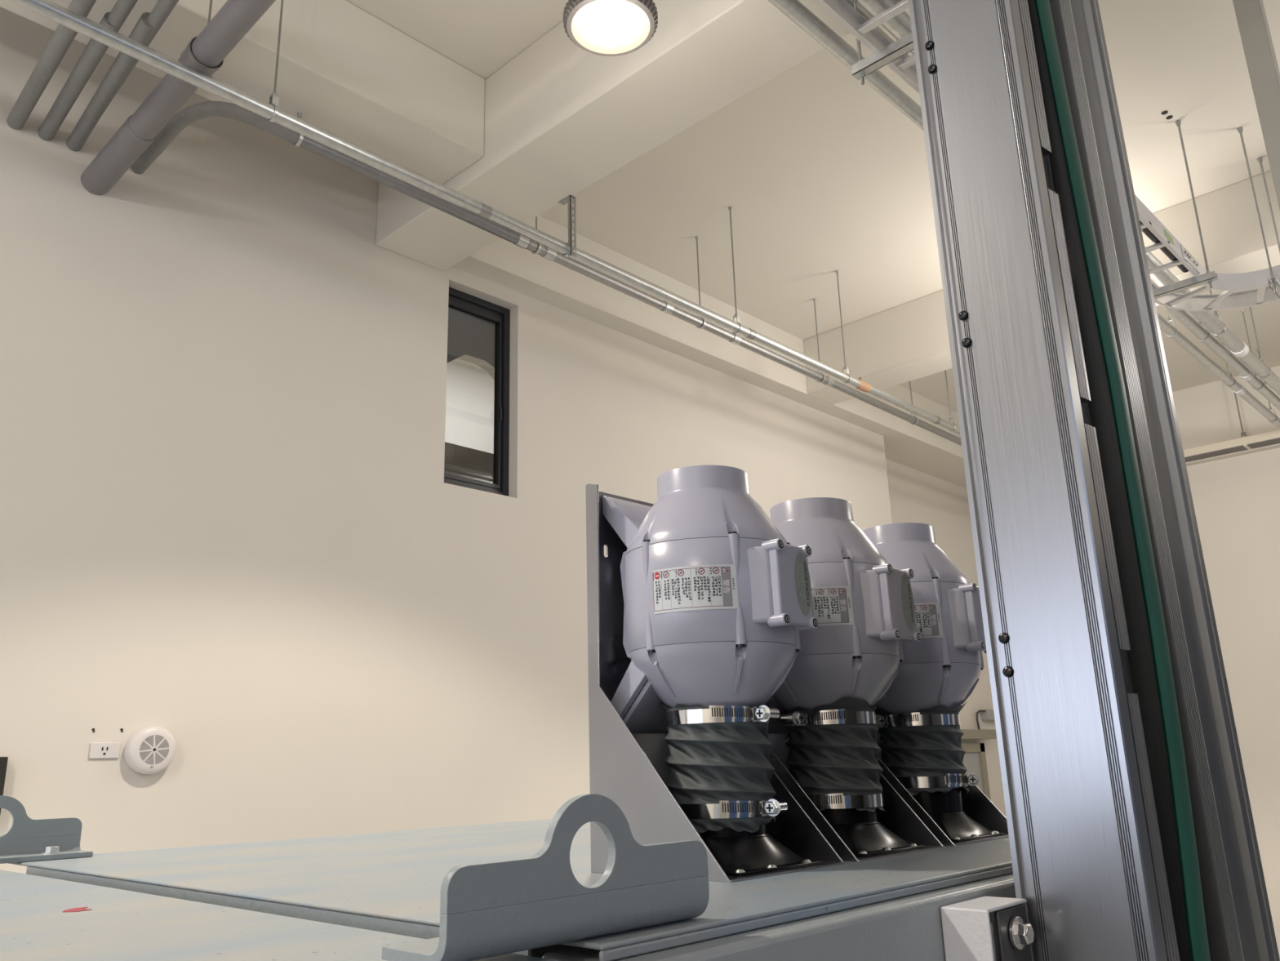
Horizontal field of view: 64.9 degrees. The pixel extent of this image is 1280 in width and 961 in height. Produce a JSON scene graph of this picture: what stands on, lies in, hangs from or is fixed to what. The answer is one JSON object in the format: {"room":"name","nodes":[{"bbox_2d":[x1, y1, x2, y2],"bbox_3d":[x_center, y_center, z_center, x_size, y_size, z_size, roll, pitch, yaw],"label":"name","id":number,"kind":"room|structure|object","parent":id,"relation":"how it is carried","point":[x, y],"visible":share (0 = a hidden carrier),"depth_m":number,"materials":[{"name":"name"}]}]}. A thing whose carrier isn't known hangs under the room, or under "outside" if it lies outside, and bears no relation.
{"room":"industrial workshop","nodes":[
{"label":"industrial workshop","id":0,"kind":"room"},
{"bbox_2d":[0,0,484,184],"bbox_3d":[-3.908,-2.615,2.636,0.530,0.480,8.330,-16,-21,42],"label":"ceiling beam","id":1,"kind":"structure","parent":0,"point":[352,75],"depth_m":4.85,"materials":[{"name":"beige paint"}]},
{"bbox_2d":[293,112,303,146],"bbox_3d":[-1.658,-1.705,4.889,0.077,0.176,0.030,-16,-21,42],"label":"rod","id":2,"kind":"object","parent":1,"relation":"hanging from","point":[299,114],"visible":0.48,"depth_m":4.86,"materials":[{"name":"silver metal"}]},
{"bbox_2d":[0,7,892,873],"bbox_3d":[-2.477,0.529,4.538,0.200,5.580,14.080,-16,-21,42],"label":"wall","id":3,"kind":"structure","parent":0,"point":[231,525],"depth_m":5.21,"materials":[{"name":"beige paint"}]},
{"bbox_2d":[0,756,8,813],"bbox_3d":[-2.663,1.214,3.925,0.060,0.260,0.307,-16,-21,42],"label":"upper cabinet","id":4,"kind":"object","parent":3,"relation":"attached to","point":[3,760],"visible":1,"depth_m":4.02,"materials":[{"name":"grey"}]},
{"bbox_2d":[6,0,96,129],"bbox_3d":[-1.048,-2.216,2.800,0.068,0.068,5.305,13,-21,-42],"label":"pipe","id":5,"kind":"object","parent":3,"relation":"attached to","point":[63,37],"visible":1,"depth_m":4.25,"materials":[{"name":"grey plastic"}]},
{"bbox_2d":[37,0,137,141],"bbox_3d":[-0.970,-2.196,2.879,0.073,0.066,5.306,13,-21,-42],"label":"pipe","id":6,"kind":"object","parent":3,"relation":"attached to","point":[94,51],"visible":1,"depth_m":4.29,"materials":[{"name":"grey plastic"}]},
{"bbox_2d":[88,742,120,758],"bbox_3d":[-2.314,1.167,4.353,0.014,0.068,0.121,-16,-21,42],"label":"wall outlet","id":7,"kind":"object","parent":3,"relation":"attached to","point":[97,749],"visible":1,"depth_m":4.35,"materials":[{"name":"white plastic"}]},
{"bbox_2d":[66,0,178,151],"bbox_3d":[-0.893,-2.176,2.956,0.082,0.066,5.306,13,-21,-42],"label":"pipe","id":8,"kind":"object","parent":3,"relation":"attached to","point":[148,24],"visible":1,"depth_m":4.31,"materials":[{"name":"grey plastic"}]},
{"bbox_2d":[124,725,176,773],"bbox_3d":[-2.165,1.193,4.461,0.074,0.208,0.208,-16,-21,42],"label":"wall speaker","id":9,"kind":"object","parent":3,"relation":"attached to","point":[150,749],"visible":1,"depth_m":4.43,"materials":[{"name":"white plastic"}]},
{"bbox_2d":[444,286,510,496],"bbox_3d":[-1.078,-0.551,6.429,0.103,1.329,0.558,-16,-21,42],"label":"window","id":10,"kind":"structure","parent":3,"relation":"in","point":[459,300],"depth_m":6.55,"materials":[{"name":"grey metal"}]},
{"bbox_2d":[558,195,576,257],"bbox_3d":[-0.396,-1.374,5.502,0.106,0.364,0.040,-16,-21,42],"label":"channel","id":11,"kind":"object","parent":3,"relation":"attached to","point":[571,248],"visible":0.88,"depth_m":5.47,"materials":[{"name":"metal"}]},
{"bbox_2d":[375,0,902,271],"bbox_3d":[2.654,-2.803,2.475,11.300,0.574,0.490,-16,-21,42],"label":"ceiling beam","id":12,"kind":"structure","parent":3,"relation":"attached to","point":[561,117],"depth_m":4.95,"materials":[{"name":"beige paint"}]},
{"bbox_2d":[453,215,966,488],"bbox_3d":[1.398,-0.902,9.206,0.578,0.513,7.830,-16,-21,42],"label":"ceiling beam","id":13,"kind":"structure","parent":3,"relation":"attached to","point":[505,264],"depth_m":7.83,"materials":[{"name":"beige paint"}]},
{"bbox_2d":[444,306,495,483],"bbox_3d":[-1.043,-0.100,8.945,0.120,4.100,6.000,-16,-21,42],"label":"wall","id":14,"kind":"structure","parent":0,"point":[470,338],"depth_m":8.64,"materials":[{"name":"beige paint"}]},
{"bbox_2d":[450,358,487,373],"bbox_3d":[-1.342,-1.644,9.632,3.980,0.740,6.000,-16,-21,42],"label":"trim","id":15,"kind":"structure","parent":14,"relation":"attached to","point":[457,361],"depth_m":11.73,"materials":[{"name":"beige paint"}]},
{"bbox_2d":[444,361,494,453],"bbox_3d":[-2.779,0.433,10.537,0.150,4.035,6.000,-16,-21,42],"label":"wall","id":16,"kind":"structure","parent":0,"point":[470,392],"depth_m":11.69,"materials":[{"name":"white paint"}]},
{"bbox_2d":[346,0,1279,412],"bbox_3d":[2.339,-3.116,2.759,12.000,0.200,17.000,-16,-21,42],"label":"ceiling","id":17,"kind":"structure","parent":0,"point":[820,175],"depth_m":6.38,"materials":[{"name":"beige paint"}]},
{"bbox_2d":[80,0,275,195],"bbox_3d":[-0.710,-2.340,3.206,5.306,0.879,0.140,-16,-21,41],"label":"drain pipe","id":18,"kind":"object","parent":17,"relation":"hanging from","point":[206,52],"visible":0.94,"depth_m":4.24,"materials":[{"name":"grey plastic"}]},
{"bbox_2d":[80,115,157,195],"bbox_3d":[-2.419,-1.503,4.665,0.566,0.155,0.138,-16,-21,42],"label":"socket","id":19,"kind":"object","parent":18,"relation":"attached to","point":[126,146],"depth_m":4.61,"materials":[{"name":"grey plastic"}]},
{"bbox_2d":[179,40,220,76],"bbox_3d":[-1.799,-1.714,4.114,0.096,0.135,0.133,-16,-21,42],"label":"socket","id":20,"kind":"object","parent":18,"relation":"attached to","point":[188,57],"depth_m":4.06,"materials":[{"name":"grey plastic"}]},
{"bbox_2d":[267,0,283,122],"bbox_3d":[-1.569,-1.963,4.387,0.071,0.916,0.030,-16,-21,42],"label":"rod","id":21,"kind":"object","parent":17,"relation":"hanging from","point":[273,98],"visible":0.81,"depth_m":4.30,"materials":[{"name":"silver metal"}]},
{"bbox_2d":[7,0,959,434],"bbox_3d":[-0.886,-1.396,4.960,0.079,0.096,16.002,-16,-21,41],"label":"pipe","id":22,"kind":"object","parent":21,"relation":"hanging from","point":[53,11],"visible":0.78,"depth_m":4.68,"materials":[{"name":"metal"}]},
{"bbox_2d":[531,216,542,254],"bbox_3d":[-0.618,-1.659,6.003,0.077,0.680,0.030,-16,-21,42],"label":"rod","id":23,"kind":"object","parent":17,"relation":"hanging from","point":[540,245],"visible":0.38,"depth_m":5.91,"materials":[{"name":"silver metal"}]},
{"bbox_2d":[563,0,657,56],"bbox_3d":[-0.124,-2.148,3.962,0.362,0.871,0.362,-16,-21,42],"label":"lamp","id":24,"kind":"object","parent":17,"relation":"hanging from","point":[605,28],"visible":1,"depth_m":3.83,"materials":[{"name":"grey"}]},
{"bbox_2d":[694,235,706,328],"bbox_3d":[0.412,-1.386,7.034,0.077,0.702,0.030,-16,-21,42],"label":"rod","id":25,"kind":"object","parent":17,"relation":"hanging from","point":[695,237],"visible":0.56,"depth_m":7.04,"materials":[{"name":"silver metal"}]},
{"bbox_2d":[728,206,742,333],"bbox_3d":[0.618,-1.393,6.638,0.071,0.916,0.030,-16,-21,42],"label":"rod","id":26,"kind":"object","parent":17,"relation":"hanging from","point":[735,315],"visible":0.77,"depth_m":6.60,"materials":[{"name":"silver metal"}]},
{"bbox_2d":[813,297,825,382],"bbox_3d":[1.420,-1.120,8.045,0.077,0.723,0.030,-16,-21,42],"label":"rod","id":27,"kind":"object","parent":17,"relation":"hanging from","point":[814,299],"visible":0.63,"depth_m":8.04,"materials":[{"name":"silver metal"}]},
{"bbox_2d":[130,101,961,445],"bbox_3d":[0.922,-0.814,7.922,0.753,0.185,9.153,-16,-21,42],"label":"conduit pipe","id":28,"kind":"object","parent":27,"relation":"hanging from","point":[188,115],"visible":0.84,"depth_m":5.54,"materials":[{"name":"grey metal"}]},
{"bbox_2d":[835,270,851,383],"bbox_3d":[1.517,-1.159,7.561,0.071,0.916,0.030,-16,-21,42],"label":"rod","id":29,"kind":"object","parent":17,"relation":"hanging from","point":[836,271],"visible":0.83,"depth_m":7.53,"materials":[{"name":"silver metal"}]},
{"bbox_2d":[852,0,866,84],"bbox_3d":[0.843,-2.048,4.021,0.032,1.086,0.032,-16,-21,42],"label":"rod","id":30,"kind":"object","parent":17,"relation":"hanging from","point":[861,75],"visible":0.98,"depth_m":3.90,"materials":[{"name":"metal"}]},
{"bbox_2d":[909,381,918,424],"bbox_3d":[2.433,-0.854,9.059,0.077,0.742,0.030,-16,-21,42],"label":"rod","id":31,"kind":"object","parent":17,"relation":"hanging from","point":[909,381],"visible":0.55,"depth_m":9.01,"materials":[{"name":"silver metal"}]},
{"bbox_2d":[944,369,956,431],"bbox_3d":[2.661,-0.862,8.734,0.071,0.916,0.030,-16,-21,42],"label":"rod","id":32,"kind":"object","parent":17,"relation":"hanging from","point":[950,416],"visible":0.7,"depth_m":8.66,"materials":[{"name":"silver metal"}]},
{"bbox_2d":[1161,111,1168,115],"bbox_3d":[3.069,-2.150,5.888,0.034,0.003,0.036,-16,-21,42],"label":"drill mark","id":33,"kind":"object","parent":17,"relation":"attached to","point":[1163,113],"visible":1,"depth_m":5.89,"materials":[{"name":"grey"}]},
{"bbox_2d":[1165,310,1177,337],"bbox_3d":[3.829,-1.385,7.360,0.081,0.720,0.025,-16,-21,42],"label":"rod","id":34,"kind":"object","parent":17,"relation":"hanging from","point":[1168,318],"visible":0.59,"depth_m":7.28,"materials":[{"name":"silver metal"}]},
{"bbox_2d":[1174,120,1213,288],"bbox_3d":[3.208,-1.609,5.827,0.032,1.086,0.032,-16,-21,42],"label":"rod","id":35,"kind":"object","parent":17,"relation":"hanging from","point":[1178,122],"visible":1,"depth_m":5.83,"materials":[{"name":"metal"}]},
{"bbox_2d":[1196,321,1209,341],"bbox_3d":[4.105,-1.369,7.440,0.085,0.722,0.025,-16,-21,42],"label":"rod","id":36,"kind":"object","parent":17,"relation":"hanging from","point":[1200,323],"visible":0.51,"depth_m":7.34,"materials":[{"name":"silver metal"}]},
{"bbox_2d":[845,0,1279,410],"bbox_3d":[0.646,-1.941,3.875,0.098,0.084,16.420,-16,-21,42],"label":"ceiling pipe","id":37,"kind":"object","parent":36,"relation":"hanging from","point":[1186,319],"visible":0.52,"depth_m":7.55,"materials":[{"name":"metal"}]},
{"bbox_2d":[1209,288,1226,335],"bbox_3d":[4.151,-1.397,7.329,0.105,0.732,0.025,-16,-21,42],"label":"rod","id":38,"kind":"object","parent":17,"relation":"hanging from","point":[1215,313],"visible":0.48,"depth_m":7.25,"materials":[{"name":"silver metal"}]},
{"bbox_2d":[854,0,1279,395],"bbox_3d":[0.727,-1.965,3.800,0.119,0.104,16.420,-16,-21,42],"label":"cable tray","id":39,"kind":"object","parent":38,"relation":"hanging from","point":[899,26],"visible":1,"depth_m":6.89,"materials":[{"name":"metal"}]},
{"bbox_2d":[1215,311,1235,386],"bbox_3d":[4.871,-1.121,8.406,0.081,0.720,0.025,-16,-21,42],"label":"rod","id":40,"kind":"object","parent":17,"relation":"hanging from","point":[1228,370],"visible":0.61,"depth_m":8.34,"materials":[{"name":"silver metal"}]},
{"bbox_2d":[767,0,1279,429],"bbox_3d":[0.543,-1.912,3.970,0.094,0.080,16.420,-16,-21,42],"label":"cable tray","id":41,"kind":"object","parent":40,"relation":"hanging from","point":[793,10],"visible":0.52,"depth_m":4.52,"materials":[{"name":"metal"}]},
{"bbox_2d":[1230,372,1245,436],"bbox_3d":[5.883,-0.747,9.913,0.037,0.680,0.037,5,-17,-23],"label":"rod","id":42,"kind":"object","parent":17,"relation":"hanging from","point":[1242,433],"visible":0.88,"depth_m":9.87,"materials":[{"name":"silver metal"}]},
{"bbox_2d":[1182,429,1279,462],"bbox_3d":[7.658,-0.860,8.274,9.600,0.095,0.182,-16,-21,42],"label":"overhead trunking","id":43,"kind":"object","parent":42,"relation":"hanging from","point":[1249,442],"visible":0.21,"depth_m":9.88,"materials":[{"name":"beige metal"}]},
{"bbox_2d":[1240,309,1263,390],"bbox_3d":[5.148,-1.105,8.485,0.085,0.722,0.025,-16,-21,42],"label":"rod","id":44,"kind":"object","parent":17,"relation":"hanging from","point":[1242,310],"visible":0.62,"depth_m":8.52,"materials":[{"name":"silver metal"}]},
{"bbox_2d":[1236,126,1277,293],"bbox_3d":[3.626,-1.597,5.911,0.032,1.086,0.032,-16,-21,42],"label":"rod","id":45,"kind":"object","parent":17,"relation":"hanging from","point":[1240,129],"visible":1,"depth_m":5.90,"materials":[{"name":"metal"}]},
{"bbox_2d":[1249,306,1271,378],"bbox_3d":[5.020,-1.177,8.200,0.105,0.732,0.025,-16,-21,42],"label":"rod","id":46,"kind":"object","parent":17,"relation":"hanging from","point":[1260,358],"visible":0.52,"depth_m":8.18,"materials":[{"name":"silver metal"}]},
{"bbox_2d":[1256,349,1277,422],"bbox_3d":[5.810,-0.883,9.347,0.081,0.720,0.025,-16,-21,42],"label":"rod","id":47,"kind":"object","parent":17,"relation":"hanging from","point":[1270,407],"visible":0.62,"depth_m":9.28,"materials":[{"name":"silver metal"}]},
{"bbox_2d":[1257,156,1279,253],"bbox_3d":[3.938,-1.518,6.225,0.032,1.086,0.032,-16,-21,42],"label":"rod","id":48,"kind":"object","parent":17,"relation":"hanging from","point":[1260,159],"visible":1,"depth_m":6.29,"materials":[{"name":"metal"}]},
{"bbox_2d":[1266,275,1279,297],"bbox_3d":[3.800,-1.097,5.944,0.042,0.041,0.535,-16,-21,42],"label":"channel","id":49,"kind":"object","parent":48,"relation":"hanging from","point":[1277,282],"visible":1,"depth_m":5.79,"materials":[{"name":"metal"}]},
{"bbox_2d":[885,458,1006,817],"bbox_3d":[3.139,2.073,10.598,0.400,5.580,3.120,-16,-21,42],"label":"wall","id":50,"kind":"structure","parent":0,"point":[915,495],"depth_m":11.24,"materials":[{"name":"beige paint"}]},
{"bbox_2d":[960,728,996,800],"bbox_3d":[3.365,3.690,10.230,0.140,2.255,1.450,-16,-21,42],"label":"door","id":51,"kind":"structure","parent":50,"relation":"in","point":[975,757],"depth_m":10.72,"materials":[{"name":"beige"}]},
{"bbox_2d":[975,708,995,728],"bbox_3d":[3.822,2.634,11.095,0.090,0.220,0.501,-16,-21,42],"label":"junction box","id":52,"kind":"object","parent":50,"relation":"attached to","point":[986,714],"visible":0.78,"depth_m":11.07,"materials":[{"name":"grey"}]},
{"bbox_2d":[803,170,1279,404],"bbox_3d":[5.595,-2.120,5.316,11.122,0.513,0.400,-16,-21,42],"label":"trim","id":53,"kind":"structure","parent":0,"point":[908,341],"depth_m":8.01,"materials":[{"name":"beige paint"}]},
{"bbox_2d":[813,0,1279,311],"bbox_3d":[1.621,-2.771,0.036,6.565,0.100,12.125,-16,-21,42],"label":"cable tray","id":54,"kind":"object","parent":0,"point":[865,31],"visible":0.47,"depth_m":5.55,"materials":[{"name":"white metal"}]},
{"bbox_2d":[851,32,914,79],"bbox_3d":[1.002,-1.631,3.758,0.465,0.041,0.042,-16,-21,42],"label":"channel","id":55,"kind":"object","parent":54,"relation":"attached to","point":[904,45],"visible":0.64,"depth_m":3.81,"materials":[{"name":"metal"}]},
{"bbox_2d":[1139,220,1188,272],"bbox_3d":[-0.690,-2.173,1.916,0.059,0.049,10.950,-16,-21,42],"label":"power cable","id":56,"kind":"object","parent":54,"relation":"in","point":[1146,231],"visible":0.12,"depth_m":5.46,"materials":[{"name":"black plastic"}]},
{"bbox_2d":[1152,271,1217,299],"bbox_3d":[3.056,-1.101,5.851,0.535,0.041,0.042,-16,-21,42],"label":"channel","id":57,"kind":"object","parent":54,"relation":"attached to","point":[1202,279],"visible":0.64,"depth_m":5.77,"materials":[{"name":"metal"}]},
{"bbox_2d":[966,447,1279,958],"bbox_3d":[8.308,1.101,7.686,11.700,5.580,0.350,-16,-21,42],"label":"wall","id":58,"kind":"structure","parent":0,"point":[1236,500],"depth_m":9.78,"materials":[{"name":"beige paint"}]},
{"bbox_2d":[1172,365,1279,466],"bbox_3d":[8.285,-1.309,7.980,11.122,0.780,0.120,-16,-21,42],"label":"ceiling beam","id":59,"kind":"structure","parent":58,"relation":"attached to","point":[1206,414],"depth_m":10.17,"materials":[{"name":"beige paint"}]},
{"bbox_2d":[1232,0,1279,209],"bbox_3d":[2.973,0.244,4.088,0.103,5.580,0.120,-16,-21,42],"label":"trim","id":60,"kind":"structure","parent":0,"point":[1251,15],"depth_m":4.64,"materials":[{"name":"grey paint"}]},
{"bbox_3d":[2.500,2.397,1.206,12.000,0.100,17.000,-16,-21,42],"label":"floor","id":61,"kind":"structure","parent":0,"visible":0},
{"bbox_2d":[0,818,1034,960],"bbox_3d":[-0.702,1.212,0.357,1.213,1.900,2.950,-16,-21,42],"label":"panel","id":62,"kind":"object","parent":61,"relation":"on","point":[909,927],"depth_m":0.81,"materials":[{"name":"grey paint"}]},
{"bbox_2d":[0,795,93,863],"bbox_3d":[-0.837,0.457,1.320,0.060,0.083,0.210,-16,-21,42],"label":"lifting lug","id":63,"kind":"object","parent":62,"relation":"on","point":[27,839],"visible":1,"depth_m":1.36,"materials":[{"name":"grey paint"}]},
{"bbox_2d":[40,851,62,853],"bbox_3d":[-0.787,0.498,1.346,0.025,0.002,0.025,-16,-21,42],"label":"washer","id":64,"kind":"object","parent":63,"relation":"in","point":[46,852],"depth_m":1.34,"materials":[{"name":"metal"}]},
{"bbox_2d":[382,793,709,960],"bbox_3d":[-0.049,0.236,0.619,0.060,0.083,0.210,-16,-21,42],"label":"lifting lug","id":65,"kind":"object","parent":62,"relation":"on","point":[491,908],"visible":1,"depth_m":0.58,"materials":[{"name":"grey paint"}]},
{"bbox_2d":[585,465,844,882],"bbox_3d":[0.082,0.185,1.026,0.205,0.395,0.180,-16,-21,42],"label":"fan","id":66,"kind":"object","parent":62,"relation":"on","point":[717,601],"depth_m":0.99,"materials":[{"name":"grey plastic"}]},
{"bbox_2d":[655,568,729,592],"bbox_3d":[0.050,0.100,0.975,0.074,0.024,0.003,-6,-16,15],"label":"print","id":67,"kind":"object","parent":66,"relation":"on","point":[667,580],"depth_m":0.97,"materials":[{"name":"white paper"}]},
{"bbox_2d":[652,567,733,604],"bbox_3d":[0.052,0.104,0.977,0.071,0.033,0.039,-16,-21,42],"label":"print","id":68,"kind":"object","parent":66,"relation":"attached to","point":[670,585],"depth_m":0.97,"materials":[{"name":"grey paper"}]},
{"bbox_2d":[697,823,820,875],"bbox_3d":[0.085,0.327,0.988,0.128,0.098,0.124,-16,-21,42],"label":"adapter","id":69,"kind":"object","parent":66,"relation":"on","point":[744,852],"visible":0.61,"depth_m":0.94,"materials":[{"name":"black plastic"}]},
{"bbox_2d":[659,701,787,832],"bbox_3d":[0.084,0.282,1.001,0.121,0.125,0.111,-16,-21,42],"label":"flexible hose","id":70,"kind":"object","parent":69,"relation":"attached to","point":[718,763],"visible":0.95,"depth_m":0.96,"materials":[{"name":"grey fabric"}]},
{"bbox_2d":[701,832,803,871],"bbox_3d":[0.084,0.359,0.981,0.112,0.028,0.112,-16,-21,42],"label":"hood","id":71,"kind":"object","parent":69,"relation":"attached to","point":[734,851],"depth_m":0.94,"materials":[{"name":"black metal"}]},
{"bbox_2d":[796,559,806,604],"bbox_3d":[0.158,0.099,0.986,0.001,0.045,0.013,-16,-21,42],"label":"print","id":72,"kind":"object","parent":66,"relation":"attached to","point":[801,563],"depth_m":0.99,"materials":[{"name":"grey"}]},
{"bbox_2d":[804,562,809,605],"bbox_3d":[0.164,0.102,0.992,0.001,0.043,0.005,-16,-21,42],"label":"print","id":73,"kind":"object","parent":66,"relation":"on","point":[806,575],"depth_m":0.99,"materials":[{"name":"grey"}]},
{"bbox_2d":[768,497,944,862],"bbox_3d":[0.223,0.221,1.167,0.205,0.395,0.180,-16,-21,42],"label":"fan","id":74,"kind":"object","parent":62,"relation":"on","point":[863,606],"depth_m":1.12,"materials":[{"name":"grey plastic"}]},
{"bbox_2d":[812,588,850,618],"bbox_3d":[0.192,0.140,1.118,0.071,0.033,0.039,-16,-21,42],"label":"print","id":75,"kind":"object","parent":74,"relation":"attached to","point":[827,603],"depth_m":1.11,"materials":[{"name":"grey paper"}]},
{"bbox_2d":[840,589,846,611],"bbox_3d":[0.191,0.135,1.116,0.074,0.024,0.003,-6,-16,15],"label":"print","id":76,"kind":"object","parent":74,"relation":"on","point":[842,592],"depth_m":1.11,"materials":[{"name":"white paper"}]},
{"bbox_2d":[819,808,924,856],"bbox_3d":[0.226,0.362,1.129,0.128,0.098,0.124,-16,-21,42],"label":"adapter","id":77,"kind":"object","parent":74,"relation":"on","point":[861,831],"visible":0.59,"depth_m":1.09,"materials":[{"name":"black plastic"}]},
{"bbox_2d":[780,696,887,813],"bbox_3d":[0.219,0.315,1.147,0.112,0.126,0.120,-7,-17,18],"label":"flexible hose","id":78,"kind":"object","parent":77,"relation":"on","point":[833,752],"visible":0.88,"depth_m":1.11,"materials":[{"name":"grey fabric"}]},
{"bbox_2d":[830,820,909,853],"bbox_3d":[0.225,0.394,1.122,0.112,0.028,0.112,-16,-21,42],"label":"hood","id":79,"kind":"object","parent":77,"relation":"attached to","point":[860,836],"depth_m":1.08,"materials":[{"name":"black metal"}]},
{"bbox_2d":[902,581,911,621],"bbox_3d":[0.298,0.135,1.127,0.001,0.045,0.013,-16,-21,42],"label":"print","id":80,"kind":"object","parent":74,"relation":"attached to","point":[907,590],"depth_m":1.13,"materials":[{"name":"grey paper"}]},
{"bbox_2d":[907,583,914,622],"bbox_3d":[0.305,0.138,1.133,0.001,0.043,0.005,-16,-21,42],"label":"print","id":81,"kind":"object","parent":74,"relation":"on","point":[910,598],"depth_m":1.13,"materials":[{"name":"grey paper"}]},
{"bbox_2d":[862,522,1008,845],"bbox_3d":[0.363,0.257,1.308,0.205,0.395,0.180,-16,-21,42],"label":"fan","id":82,"kind":"object","parent":62,"relation":"on","point":[944,668],"depth_m":1.25,"materials":[{"name":"grey plastic"}]},
{"bbox_2d":[915,605,940,631],"bbox_3d":[0.333,0.175,1.259,0.071,0.033,0.039,-16,-21,42],"label":"print","id":83,"kind":"object","parent":82,"relation":"attached to","point":[927,618],"depth_m":1.25,"materials":[{"name":"grey paper"}]},
{"bbox_2d":[911,786,1004,841],"bbox_3d":[0.366,0.398,1.271,0.128,0.098,0.124,-16,-21,42],"label":"adapter","id":84,"kind":"object","parent":82,"relation":"on","point":[945,809],"visible":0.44,"depth_m":1.23,"materials":[{"name":"black plastic"}]},
{"bbox_2d":[875,701,978,795],"bbox_3d":[0.358,0.345,1.288,0.123,0.117,0.116,-16,-21,42],"label":"flexible hose","id":85,"kind":"object","parent":84,"relation":"on","point":[922,748],"visible":0.93,"depth_m":1.25,"materials":[{"name":"grey fabric"}]},
{"bbox_2d":[927,811,991,838],"bbox_3d":[0.365,0.430,1.263,0.112,0.028,0.112,-16,-21,42],"label":"hood","id":86,"kind":"object","parent":84,"relation":"attached to","point":[955,824],"depth_m":1.22,"materials":[{"name":"black metal"}]},
{"bbox_2d":[907,0,1279,960],"bbox_3d":[0.492,0.597,0.878,0.111,3.300,0.375,-16,-21,42],"label":"post","id":87,"kind":"object","parent":61,"relation":"on","point":[1131,831],"visible":1,"depth_m":0.95,"materials":[{"name":"silver metal"}]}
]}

